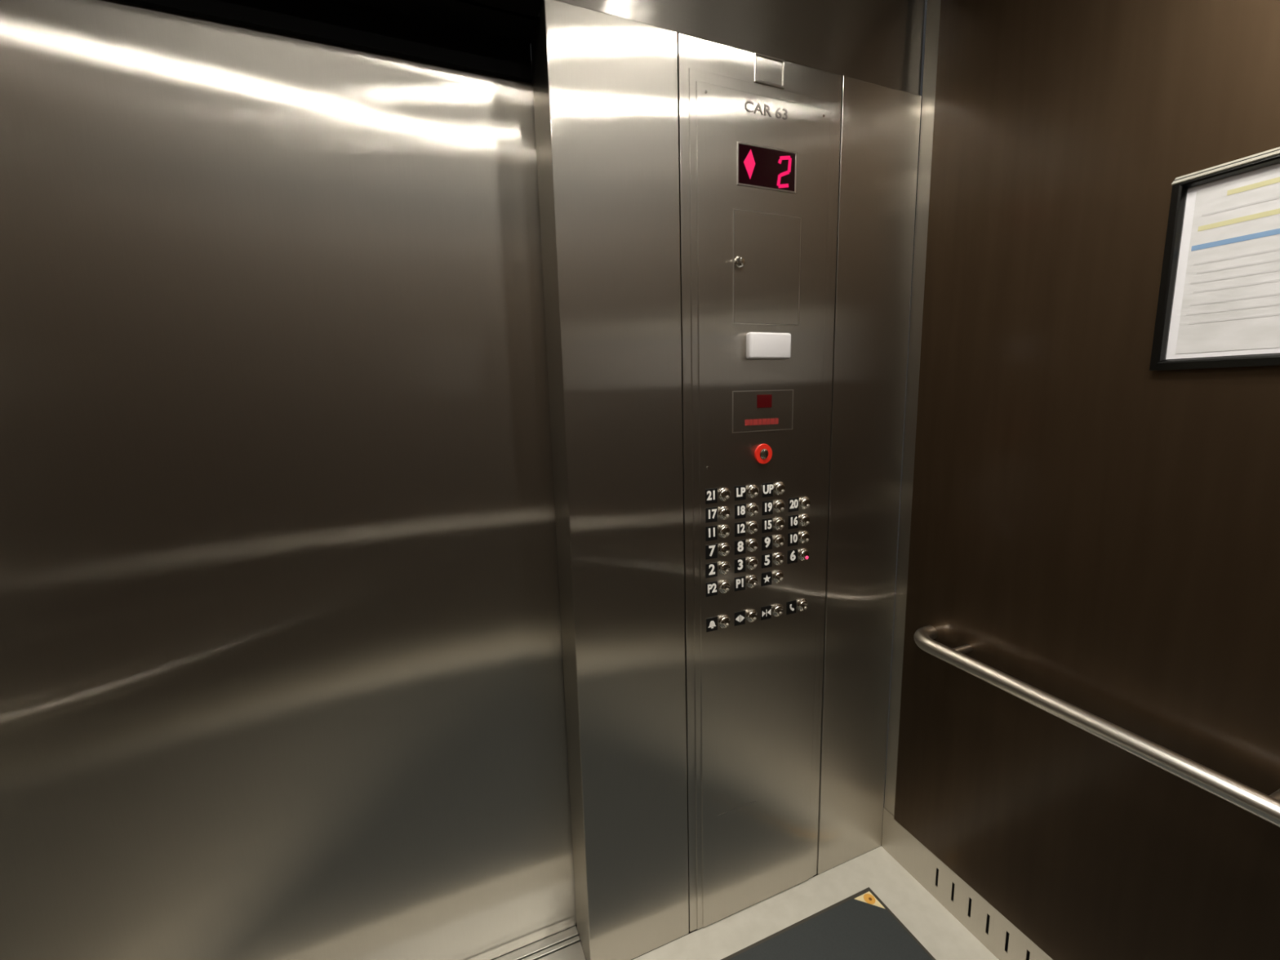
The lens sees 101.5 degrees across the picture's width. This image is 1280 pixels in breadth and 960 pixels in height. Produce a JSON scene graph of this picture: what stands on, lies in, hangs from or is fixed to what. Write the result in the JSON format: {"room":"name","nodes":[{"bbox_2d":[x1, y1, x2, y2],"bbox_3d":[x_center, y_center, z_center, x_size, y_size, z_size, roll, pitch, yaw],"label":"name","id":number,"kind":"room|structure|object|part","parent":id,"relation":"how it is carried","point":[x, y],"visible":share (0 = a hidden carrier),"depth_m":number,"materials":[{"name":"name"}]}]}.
{"room":"elevator interior","nodes":[
{"label":"elevator interior","id":0,"kind":"room"},
{"bbox_2d":[530,0,921,959],"bbox_3d":[0.266,0.125,1.354,0.948,2.130,0.132,-5,10,-22],"label":"wall","id":1,"kind":"structure","parent":0,"point":[606,95],"depth_m":1.21,"materials":[{"name":"metal"}]},
{"bbox_2d":[0,0,577,959],"bbox_3d":[-0.710,0.211,1.058,1.151,2.097,0.030,-5,10,-22],"label":"door","id":2,"kind":"structure","parent":1,"relation":"in","point":[282,676],"depth_m":1.01,"materials":[{"name":"metal"}]},
{"bbox_2d":[116,0,542,83],"bbox_3d":[-0.718,-0.968,0.813,1.091,0.392,0.181,-5,10,-22],"label":"door header","id":3,"kind":"structure","parent":1,"relation":"attached to","point":[494,37],"depth_m":0.97,"materials":[{"name":"black paint"}]},
{"bbox_2d":[493,835,882,959],"bbox_3d":[-0.222,1.252,1.355,2.140,0.029,0.200,-5,10,-22],"label":"trim","id":4,"kind":"structure","parent":1,"relation":"attached to","point":[882,835],"depth_m":1.41,"materials":[{"name":"silver metal"}]},
{"bbox_2d":[538,0,924,95],"bbox_3d":[-0.255,-1.035,0.923,2.040,0.318,0.044,-5,10,-22],"label":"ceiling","id":5,"kind":"structure","parent":1,"relation":"attached to","point":[877,42],"depth_m":1.17,"materials":[{"name":"metal"}]},
{"bbox_2d":[677,32,841,932],"bbox_3d":[0.299,0.132,1.299,0.422,2.127,0.052,-5,10,-22],"label":"control panel","id":6,"kind":"object","parent":1,"relation":"attached to","point":[759,134],"visible":1,"depth_m":1.26,"materials":[{"name":"metal"}]},
{"bbox_3d":[0.169,0.126,1.236,0.031,0.035,0.002,-5,10,-22],"label":"number plate","id":7,"kind":"part","parent":6,"relation":"part of","materials":[{"name":"black plastic"}]},
{"bbox_3d":[0.168,0.082,1.229,0.031,0.035,0.002,-5,10,-22],"label":"number plate","id":8,"kind":"part","parent":6,"relation":"part of","materials":[{"name":"black plastic"}]},
{"bbox_3d":[0.167,0.038,1.222,0.031,0.035,0.002,-5,10,-22],"label":"number plate","id":9,"kind":"part","parent":6,"relation":"part of","materials":[{"name":"black plastic"}]},
{"bbox_3d":[0.175,0.351,1.272,0.031,0.035,0.002,-5,10,-22],"label":"number plate","id":10,"kind":"part","parent":6,"relation":"part of","materials":[{"name":"black plastic"}]},
{"bbox_3d":[0.173,0.262,1.258,0.031,0.035,0.002,-5,10,-22],"label":"number plate","id":11,"kind":"part","parent":6,"relation":"part of","materials":[{"name":"black plastic"}]},
{"bbox_3d":[0.172,0.216,1.251,0.031,0.035,0.002,-5,10,-22],"label":"number plate","id":12,"kind":"part","parent":6,"relation":"part of","materials":[{"name":"black plastic"}]},
{"bbox_3d":[0.170,0.170,1.244,0.031,0.035,0.002,-5,10,-22],"label":"number plate","id":13,"kind":"part","parent":6,"relation":"part of","materials":[{"name":"black plastic"}]},
{"bbox_3d":[0.248,0.344,1.302,0.031,0.035,0.002,-5,10,-22],"label":"number plate","id":14,"kind":"part","parent":6,"relation":"part of","materials":[{"name":"black plastic"}]},
{"bbox_3d":[0.246,0.256,1.288,0.031,0.035,0.002,-5,10,-22],"label":"number plate","id":15,"kind":"part","parent":6,"relation":"part of","materials":[{"name":"black plastic"}]},
{"bbox_3d":[0.245,0.209,1.280,0.031,0.035,0.002,-5,10,-22],"label":"number plate","id":16,"kind":"part","parent":6,"relation":"part of","materials":[{"name":"black plastic"}]},
{"bbox_3d":[0.244,0.164,1.273,0.031,0.035,0.002,-5,10,-22],"label":"number plate","id":17,"kind":"part","parent":6,"relation":"part of","materials":[{"name":"black plastic"}]},
{"bbox_3d":[0.243,0.119,1.266,0.031,0.035,0.002,-5,10,-22],"label":"number plate","id":18,"kind":"part","parent":6,"relation":"part of","materials":[{"name":"black plastic"}]},
{"bbox_3d":[0.241,0.075,1.259,0.031,0.035,0.002,-5,10,-22],"label":"number plate","id":19,"kind":"part","parent":6,"relation":"part of","materials":[{"name":"black plastic"}]},
{"bbox_3d":[0.240,0.031,1.252,0.031,0.035,0.002,-5,10,-22],"label":"number plate","id":20,"kind":"part","parent":6,"relation":"part of","materials":[{"name":"black plastic"}]},
{"bbox_3d":[0.294,-0.164,1.246,0.173,0.097,0.002,-5,10,-22],"label":"indicator plate","id":21,"kind":"part","parent":6,"relation":"part of","materials":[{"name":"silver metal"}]},
{"bbox_3d":[0.300,-0.062,1.253,0.004,0.020,0.006,-5,10,-22],"label":"key blade","id":22,"kind":"part","parent":6,"relation":"part of","materials":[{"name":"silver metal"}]},
{"bbox_3d":[0.321,0.338,1.331,0.031,0.035,0.002,-5,10,-22],"label":"number plate","id":23,"kind":"part","parent":6,"relation":"part of","materials":[{"name":"black plastic"}]},
{"bbox_3d":[0.319,0.249,1.317,0.031,0.035,0.002,-5,10,-22],"label":"number plate","id":24,"kind":"part","parent":6,"relation":"part of","materials":[{"name":"black plastic"}]},
{"bbox_3d":[0.318,0.203,1.310,0.031,0.035,0.002,-5,10,-22],"label":"number plate","id":25,"kind":"part","parent":6,"relation":"part of","materials":[{"name":"black plastic"}]},
{"bbox_3d":[0.316,0.157,1.302,0.031,0.035,0.002,-5,10,-22],"label":"number plate","id":26,"kind":"part","parent":6,"relation":"part of","materials":[{"name":"black plastic"}]},
{"bbox_3d":[0.292,-0.481,1.198,0.184,0.244,0.001,-5,10,-22],"label":"service door","id":27,"kind":"part","parent":6,"relation":"part of","materials":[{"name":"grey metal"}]},
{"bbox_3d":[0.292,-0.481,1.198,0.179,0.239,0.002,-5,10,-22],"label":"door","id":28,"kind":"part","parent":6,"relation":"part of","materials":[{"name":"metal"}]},
{"bbox_3d":[0.315,0.113,1.295,0.031,0.035,0.002,-5,10,-22],"label":"number plate","id":29,"kind":"part","parent":6,"relation":"part of","materials":[{"name":"black plastic"}]},
{"bbox_3d":[0.314,0.069,1.288,0.031,0.035,0.002,-5,10,-22],"label":"number plate","id":30,"kind":"part","parent":6,"relation":"part of","materials":[{"name":"black plastic"}]},
{"bbox_3d":[0.313,0.025,1.281,0.031,0.035,0.002,-5,10,-22],"label":"number plate","id":31,"kind":"part","parent":6,"relation":"part of","materials":[{"name":"black plastic"}]},
{"bbox_2d":[746,332,791,359],"bbox_3d":[0.299,-0.311,1.215,0.116,0.060,0.020,-5,10,-22],"label":"lamp","id":32,"kind":"object","parent":6,"relation":"attached to","point":[759,345],"depth_m":1.20,"materials":[{"name":"white plastic"}]},
{"bbox_3d":[0.394,0.331,1.361,0.031,0.035,0.002,-5,10,-22],"label":"number plate","id":33,"kind":"part","parent":6,"relation":"part of","materials":[{"name":"black plastic"}]},
{"bbox_3d":[0.391,0.196,1.339,0.031,0.035,0.002,-5,10,-22],"label":"number plate","id":34,"kind":"part","parent":6,"relation":"part of","materials":[{"name":"black plastic"}]},
{"bbox_3d":[0.389,0.151,1.332,0.031,0.035,0.002,-5,10,-22],"label":"number plate","id":35,"kind":"part","parent":6,"relation":"part of","materials":[{"name":"black plastic"}]},
{"bbox_3d":[0.388,0.106,1.325,0.031,0.035,0.002,-5,10,-22],"label":"number plate","id":36,"kind":"part","parent":6,"relation":"part of","materials":[{"name":"black plastic"}]},
{"bbox_3d":[0.387,0.062,1.318,0.031,0.035,0.002,-5,10,-22],"label":"number plate","id":37,"kind":"part","parent":6,"relation":"part of","materials":[{"name":"black plastic"}]},
{"bbox_2d":[632,845,998,959],"bbox_3d":[0.122,1.364,0.525,2.140,0.050,1.610,-5,10,-22],"label":"floor","id":38,"kind":"structure","parent":0,"point":[942,935],"depth_m":1.43,"materials":[{"name":"stone"}]},
{"bbox_2d":[493,925,585,959],"bbox_3d":[-0.650,1.268,1.146,1.090,0.024,0.139,-5,10,-22],"label":"sill","id":39,"kind":"structure","parent":38,"relation":"attached to","point":[566,944],"depth_m":1.35,"materials":[{"name":"silver metal"}]},
{"bbox_2d":[720,887,935,959],"bbox_3d":[0.101,1.329,0.570,1.744,0.006,1.318,-5,10,-22],"label":"floor mat","id":40,"kind":"object","parent":38,"relation":"on","point":[860,926],"visible":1,"depth_m":1.36,"materials":[{"name":"grey rubber"}]},
{"bbox_2d":[893,0,1279,959],"bbox_3d":[1.016,-0.021,0.721,0.012,2.303,1.463,-5,10,-22],"label":"wall","id":41,"kind":"structure","parent":0,"point":[1100,528],"depth_m":1.03,"materials":[{"name":"brown wood"}]},
{"bbox_2d":[884,0,940,815],"bbox_3d":[1.037,0.041,0.737,0.030,2.450,1.560,-5,10,-22],"label":"trim","id":42,"kind":"structure","parent":41,"relation":"attached to","point":[933,9],"depth_m":1.40,"materials":[{"name":"metal"}]},
{"bbox_2d":[881,807,1053,959],"bbox_3d":[1.042,1.181,0.935,0.003,0.136,1.509,-5,10,-22],"label":"baseboard","id":43,"kind":"structure","parent":41,"relation":"attached to","point":[997,934],"depth_m":1.39,"materials":[{"name":"metal"}]},
{"bbox_2d":[914,625,1279,827],"bbox_3d":[0.977,0.496,0.796,0.089,0.036,1.306,-5,10,-22],"label":"handrail","id":44,"kind":"object","parent":41,"relation":"attached to","point":[1266,807],"visible":1,"depth_m":0.95,"materials":[{"name":"silver metal"}]},
{"bbox_2d":[1149,146,1279,370],"bbox_3d":[0.994,-0.315,0.669,0.016,0.316,0.505,-5,10,-22],"label":"framed notice","id":45,"kind":"object","parent":41,"relation":"attached to","point":[1219,301],"visible":1,"depth_m":0.83,"materials":[{"name":"white paper"}]}
]}

